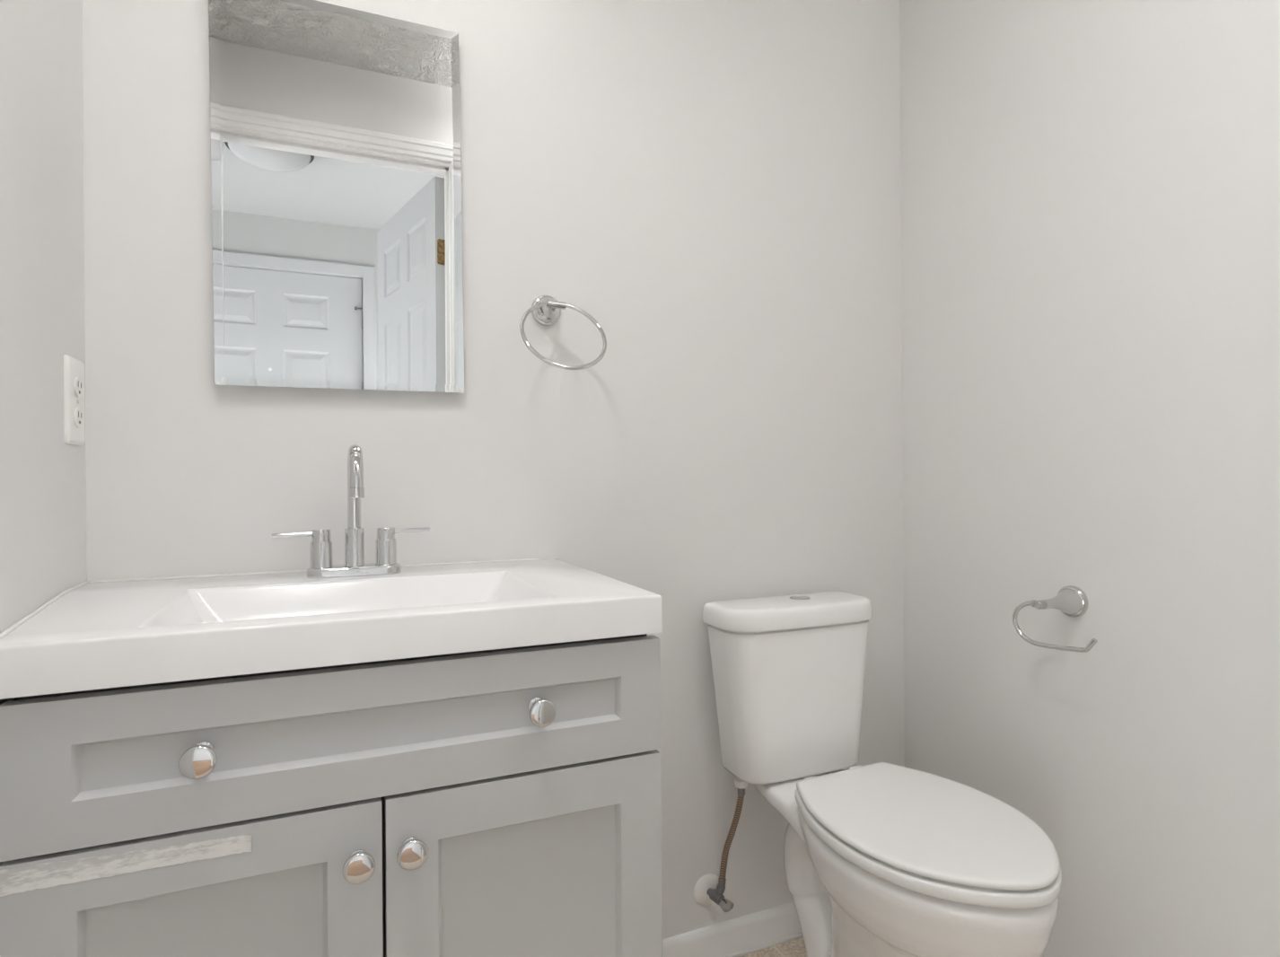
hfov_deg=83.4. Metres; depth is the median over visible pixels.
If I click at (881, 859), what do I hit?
toilet
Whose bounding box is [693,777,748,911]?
water supply valve
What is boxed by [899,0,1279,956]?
wall
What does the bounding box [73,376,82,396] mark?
receptacle
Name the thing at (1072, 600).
toilet paper holder
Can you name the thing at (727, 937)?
baseboard
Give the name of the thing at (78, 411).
receptacle
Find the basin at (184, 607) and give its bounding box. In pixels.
[136,570,555,627]
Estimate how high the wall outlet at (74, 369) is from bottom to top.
0.130 m
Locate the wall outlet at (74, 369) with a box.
[63,354,84,445]
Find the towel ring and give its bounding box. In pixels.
[519,295,606,369]
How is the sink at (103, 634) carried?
in the vanity cabinet
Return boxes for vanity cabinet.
[0,633,662,956]
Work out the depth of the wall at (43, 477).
0.92 m
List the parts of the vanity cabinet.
tape strip, door, knob, drawer, knob, knob, door, knob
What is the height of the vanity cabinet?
0.850 m
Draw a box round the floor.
[738,937,806,956]
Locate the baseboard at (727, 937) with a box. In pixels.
[662,901,801,956]
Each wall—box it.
[0,0,87,865]
[82,0,904,938]
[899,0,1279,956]
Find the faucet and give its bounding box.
[271,444,429,578]
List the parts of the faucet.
lever, handle, plate, spout, handle, lever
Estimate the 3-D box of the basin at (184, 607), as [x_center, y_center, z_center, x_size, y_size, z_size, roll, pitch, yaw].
[-0.393,0.209,1.023,0.493,0.093,0.320,0,0,-23]
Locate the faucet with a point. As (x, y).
(321, 561)
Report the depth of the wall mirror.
1.27 m
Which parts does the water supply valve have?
valve handle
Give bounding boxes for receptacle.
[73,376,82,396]
[73,406,83,426]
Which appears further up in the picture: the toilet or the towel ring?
the towel ring
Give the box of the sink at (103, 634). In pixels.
[0,557,662,699]
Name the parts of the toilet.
tank lid, tank, bowl, seat lid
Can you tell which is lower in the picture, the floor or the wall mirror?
the floor
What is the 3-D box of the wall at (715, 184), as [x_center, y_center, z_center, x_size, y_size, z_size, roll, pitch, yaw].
[-0.148,-0.225,1.522,1.934,2.578,0.111,0,0,-23]
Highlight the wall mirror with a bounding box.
[208,0,464,393]
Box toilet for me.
[702,591,1061,956]
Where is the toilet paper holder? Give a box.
[1012,585,1097,652]

